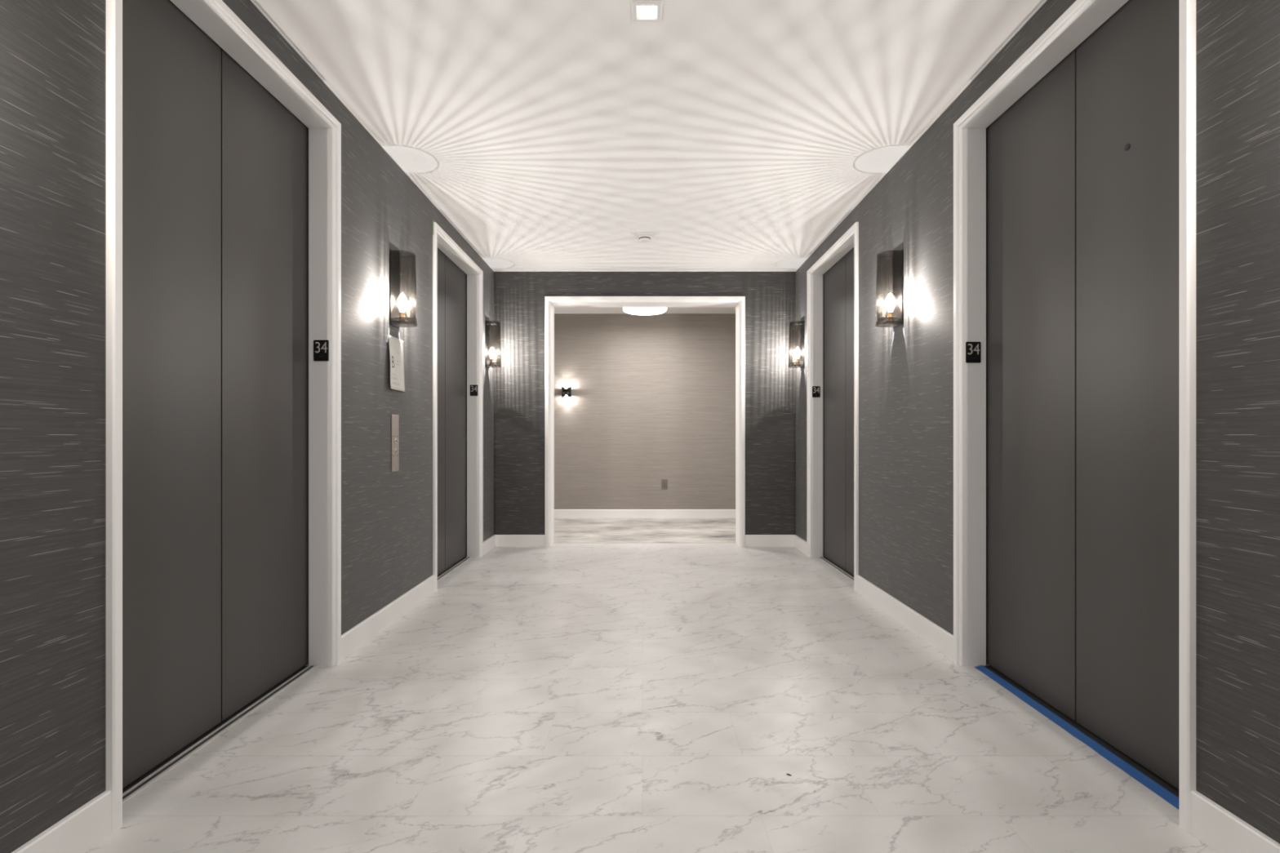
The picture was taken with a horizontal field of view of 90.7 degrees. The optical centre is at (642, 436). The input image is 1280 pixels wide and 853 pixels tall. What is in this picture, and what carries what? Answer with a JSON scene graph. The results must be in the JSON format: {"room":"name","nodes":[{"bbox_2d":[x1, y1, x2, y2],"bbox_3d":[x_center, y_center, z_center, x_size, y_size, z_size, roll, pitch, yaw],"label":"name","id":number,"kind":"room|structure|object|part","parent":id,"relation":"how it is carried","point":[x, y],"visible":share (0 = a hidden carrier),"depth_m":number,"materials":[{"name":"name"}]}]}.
{"room":"lobby","nodes":[
{"label":"lobby","id":0,"kind":"room"},
{"bbox_2d":[0,0,493,852],"bbox_3d":[-1.365,-0.248,1.647,0.100,2.440,7.894,0,0,0],"label":"wall","id":1,"kind":"structure","parent":0,"point":[53,52],"depth_m":1.48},
{"bbox_2d":[106,0,341,833],"bbox_3d":[-1.393,-0.208,2.135,0.195,2.360,1.250,0,0,0],"label":"door","id":2,"kind":"structure","parent":1,"relation":"in","point":[224,169],"depth_m":2.05,"materials":[{"name":"white paint"}]},
{"bbox_3d":[-1.436,-0.197,1.831,0.030,2.322,0.602,0,0,0],"label":"panel","id":3,"kind":"part","parent":2,"relation":"part of","materials":[{"name":"grey metal"}]},
{"bbox_3d":[-1.416,0.970,2.135,0.078,0.004,1.090,0,0,0],"label":"sill","id":4,"kind":"part","parent":2,"relation":"part of","materials":[{"name":"silver metal"}]},
{"bbox_3d":[-1.436,-0.197,2.439,0.030,2.322,0.602,0,0,0],"label":"panel","id":5,"kind":"part","parent":2,"relation":"part of","materials":[{"name":"grey metal"}]},
{"bbox_2d":[313,339,328,360],"bbox_3d":[-1.361,-0.365,2.678,0.063,0.089,0.004,0,0,0],"label":"number sign","id":6,"kind":"object","parent":2,"relation":"attached to","point":[321,347],"visible":1,"depth_m":2.68,"materials":[{"name":"black plastic"}]},
{"bbox_2d":[11,534,495,852],"bbox_3d":[-1.308,0.919,1.647,0.014,0.105,7.894,0,0,0],"label":"baseboard","id":7,"kind":"structure","parent":1,"relation":"attached to","point":[80,831],"depth_m":1.53,"materials":[{"name":"white paint"}]},
{"bbox_2d":[391,414,399,471],"bbox_3d":[-1.311,0.033,3.356,0.008,0.302,0.094,0,0,0],"label":"panel","id":8,"kind":"object","parent":1,"relation":"attached to","point":[394,418],"visible":1,"depth_m":3.34,"materials":[{"name":"silver metal"}]},
{"bbox_2d":[388,334,404,391],"bbox_3d":[-1.306,-0.388,3.370,0.012,0.279,0.216,0,0,-1],"label":"paper notice","id":9,"kind":"object","parent":1,"relation":"attached to","point":[396,345],"visible":1,"depth_m":3.37,"materials":[{"name":"white paper"}]},
{"bbox_2d":[390,249,417,328],"bbox_3d":[-1.256,-0.781,3.350,0.118,0.388,0.124,0,0,0],"label":"wall sconce","id":10,"kind":"object","parent":1,"relation":"attached to","point":[401,261],"visible":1,"depth_m":3.29,"materials":[{"name":"grey"}]},
{"bbox_3d":[-1.312,-0.781,3.350,0.005,0.388,0.120,0,0,0],"label":"plate","id":11,"kind":"part","parent":10,"relation":"part of","materials":[{"name":"grey metal"}]},
{"bbox_3d":[-1.260,-0.967,3.350,0.099,0.001,0.114,0,0,0],"label":"glass","id":12,"kind":"part","parent":10,"relation":"part of","materials":[{"name":"glass"}]},
{"bbox_2d":[432,222,483,591],"bbox_3d":[-1.393,-0.208,4.553,0.195,2.360,1.253,0,0,0],"label":"door","id":13,"kind":"structure","parent":1,"relation":"in","point":[457,280],"depth_m":4.80,"materials":[{"name":"white paint"}]},
{"bbox_3d":[-1.436,-0.197,4.249,0.030,2.322,0.604,0,0,0],"label":"panel","id":14,"kind":"part","parent":13,"relation":"part of","materials":[{"name":"grey metal"}]},
{"bbox_3d":[-1.416,0.970,4.553,0.078,0.004,1.093,0,0,0],"label":"sill","id":15,"kind":"part","parent":13,"relation":"part of","materials":[{"name":"silver metal"}]},
{"bbox_3d":[-1.436,-0.197,4.858,0.030,2.322,0.604,0,0,0],"label":"panel","id":16,"kind":"part","parent":13,"relation":"part of","materials":[{"name":"grey metal"}]},
{"bbox_2d":[470,385,477,395],"bbox_3d":[-1.359,-0.374,5.098,0.063,0.089,0.004,0,0,0],"label":"number sign","id":17,"kind":"object","parent":13,"relation":"attached to","point":[473,388],"visible":1,"depth_m":5.10,"materials":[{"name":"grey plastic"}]},
{"bbox_2d":[485,320,501,368],"bbox_3d":[-1.256,-0.781,5.350,0.118,0.388,0.124,0,0,0],"label":"wall sconce","id":18,"kind":"object","parent":1,"relation":"attached to","point":[493,353],"visible":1,"depth_m":5.29,"materials":[{"name":"grey"}]},
{"bbox_2d":[249,0,1047,271],"bbox_3d":[0.021,-1.466,1.647,2.672,0.005,7.894,0,0,0],"label":"trim","id":19,"kind":"structure","parent":1,"relation":"attached to","point":[251,1],"depth_m":3.12,"materials":[{"name":"white paint"}]},
{"bbox_2d":[554,313,735,509],"bbox_3d":[0.000,-0.248,7.590,8.400,2.440,0.100,0,0,0],"label":"wall","id":20,"kind":"structure","parent":0,"point":[652,400],"depth_m":7.54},
{"bbox_2d":[561,386,571,397],"bbox_3d":[-0.895,-0.527,7.471,0.117,0.270,0.138,0,0,0],"label":"sconce","id":21,"kind":"object","parent":20,"relation":"attached to","point":[566,392],"visible":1,"depth_m":7.42,"materials":[{"name":"black metal"}]},
{"bbox_2d":[554,509,735,518],"bbox_3d":[0.000,0.919,7.533,8.400,0.105,0.014,0,0,0],"label":"baseboard","id":22,"kind":"structure","parent":20,"relation":"attached to","point":[558,513],"depth_m":7.53,"materials":[{"name":"white paint"}]},
{"bbox_2d":[661,479,667,488],"bbox_3d":[0.264,0.566,7.535,0.072,0.114,0.009,0,0,0],"label":"power outlet","id":23,"kind":"object","parent":20,"relation":"attached to","point":[664,482],"visible":1,"depth_m":7.53,"materials":[{"name":"grey plastic"}]},
{"bbox_2d":[493,271,795,534],"bbox_3d":[0.000,-0.248,5.699,8.400,2.440,0.210,0,0,0],"label":"wall","id":24,"kind":"structure","parent":0,"point":[518,296],"depth_m":5.59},
{"bbox_2d":[494,534,794,546],"bbox_3d":[0.021,0.919,5.587,2.643,0.105,0.014,0,0,0],"label":"baseboard","id":25,"kind":"structure","parent":24,"relation":"attached to","point":[500,540],"depth_m":5.58,"materials":[{"name":"white paint"}]},
{"bbox_2d":[544,296,745,546],"bbox_3d":[0.023,-0.134,5.695,1.768,2.212,0.242,0,0,0],"label":"trim","id":26,"kind":"structure","parent":24,"relation":"attached to","point":[550,302],"depth_m":5.59,"materials":[{"name":"white paint"}]},
{"bbox_2d":[252,0,1044,313],"bbox_3d":[0.000,-1.508,2.620,8.400,0.080,10.040,0,0,0],"label":"ceiling","id":27,"kind":"structure","parent":0,"point":[738,135],"depth_m":2.82,"materials":[{"name":"white paint"}]},
{"bbox_2d":[622,307,666,315],"bbox_3d":[0.027,-1.393,6.650,0.464,0.150,0.464,0,0,0],"label":"flush ceiling light","id":28,"kind":"object","parent":27,"relation":"attached to","point":[636,311],"visible":0.38,"depth_m":6.62,"materials":[{"name":"white glass"}]},
{"bbox_2d":[638,232,651,242],"bbox_3d":[0.017,-1.445,4.600,0.094,0.046,0.120,0,0,0],"label":"smoke detector","id":29,"kind":"object","parent":27,"relation":"attached to","point":[642,237],"visible":1,"depth_m":4.57,"materials":[{"name":"white plastic"}]},
{"bbox_2d":[631,0,662,22],"bbox_3d":[0.016,-1.466,2.180,0.103,0.005,0.103,0,0,0],"label":"recessed light","id":30,"kind":"object","parent":27,"relation":"in","point":[646,14],"visible":1,"depth_m":2.18,"materials":[{"name":"white plastic"}]},
{"bbox_2d":[85,518,1217,852],"bbox_3d":[0.000,1.001,2.620,8.400,0.062,10.040,0,0,0],"label":"floor","id":31,"kind":"structure","parent":0,"point":[560,697],"depth_m":2.04,"materials":[{"name":"stone"}]},
{"bbox_2d":[973,665,1178,809],"bbox_3d":[1.415,0.967,2.132,0.036,0.009,1.065,0,0,0],"label":"tape","id":32,"kind":"object","parent":31,"relation":"on","point":[1173,800],"visible":0.9,"depth_m":2.00,"materials":[{"name":"blue plastic"}]},
{"bbox_2d":[795,0,1279,844],"bbox_3d":[1.407,-0.248,1.647,0.100,2.440,7.894,0,0,0],"label":"wall","id":33,"kind":"structure","parent":0,"point":[906,370],"depth_m":1.52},
{"bbox_2d":[788,320,804,368],"bbox_3d":[1.298,-0.781,5.350,0.118,0.388,0.124,0,0,0],"label":"wall sconce","id":34,"kind":"object","parent":33,"relation":"attached to","point":[796,349],"visible":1,"depth_m":5.29,"materials":[{"name":"grey"}]},
{"bbox_2d":[806,222,858,591],"bbox_3d":[1.435,-0.208,4.553,0.195,2.360,1.253,0,0,0],"label":"door","id":35,"kind":"structure","parent":33,"relation":"in","point":[833,280],"depth_m":4.77,"materials":[{"name":"white paint"}]},
{"bbox_2d":[812,386,820,397],"bbox_3d":[1.402,-0.363,5.098,0.063,0.089,0.004,0,0,0],"label":"number sign","id":36,"kind":"object","parent":35,"relation":"attached to","point":[815,389],"visible":1,"depth_m":5.10,"materials":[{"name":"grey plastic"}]},
{"bbox_3d":[1.478,-0.197,4.858,0.030,2.322,0.604,0,0,0],"label":"panel","id":37,"kind":"part","parent":35,"relation":"part of","materials":[{"name":"grey metal"}]},
{"bbox_3d":[1.458,0.970,4.553,0.078,0.004,1.093,0,0,0],"label":"sill","id":38,"kind":"part","parent":35,"relation":"part of","materials":[{"name":"silver metal"}]},
{"bbox_3d":[1.478,-0.197,4.249,0.030,2.322,0.604,0,0,0],"label":"panel","id":39,"kind":"part","parent":35,"relation":"part of","materials":[{"name":"grey metal"}]},
{"bbox_2d":[875,249,902,328],"bbox_3d":[1.298,-0.781,3.350,0.118,0.388,0.124,0,0,0],"label":"wall sconce","id":40,"kind":"object","parent":33,"relation":"attached to","point":[891,282],"visible":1,"depth_m":3.29,"materials":[{"name":"grey"}]},
{"bbox_3d":[1.354,-0.781,3.350,0.005,0.388,0.120,0,0,0],"label":"plate","id":41,"kind":"part","parent":40,"relation":"part of","materials":[{"name":"grey metal"}]},
{"bbox_2d":[794,534,1279,852],"bbox_3d":[1.350,0.919,1.647,0.014,0.105,7.894,0,0,0],"label":"baseboard","id":42,"kind":"structure","parent":33,"relation":"attached to","point":[1220,829],"depth_m":1.53,"materials":[{"name":"white paint"}]},
{"bbox_2d":[953,0,1195,833],"bbox_3d":[1.435,-0.208,2.135,0.195,2.360,1.250,0,0,0],"label":"door","id":43,"kind":"structure","parent":33,"relation":"in","point":[1074,171],"depth_m":2.06,"materials":[{"name":"white paint"}]},
{"bbox_2d":[965,342,981,363],"bbox_3d":[1.402,-0.358,2.678,0.063,0.089,0.004,0,0,0],"label":"number sign","id":44,"kind":"object","parent":43,"relation":"attached to","point":[973,349],"visible":1,"depth_m":2.68,"materials":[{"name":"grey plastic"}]},
{"bbox_3d":[1.478,-0.197,2.439,0.030,2.322,0.602,0,0,0],"label":"panel","id":45,"kind":"part","parent":43,"relation":"part of","materials":[{"name":"grey metal"}]},
{"bbox_3d":[1.458,0.970,2.135,0.078,0.004,1.090,0,0,0],"label":"sill","id":46,"kind":"part","parent":43,"relation":"part of","materials":[{"name":"blue metal"}]},
{"bbox_3d":[1.478,-0.197,1.831,0.030,2.322,0.602,0,0,0],"label":"panel","id":47,"kind":"part","parent":43,"relation":"part of","materials":[{"name":"grey metal"}]}
]}

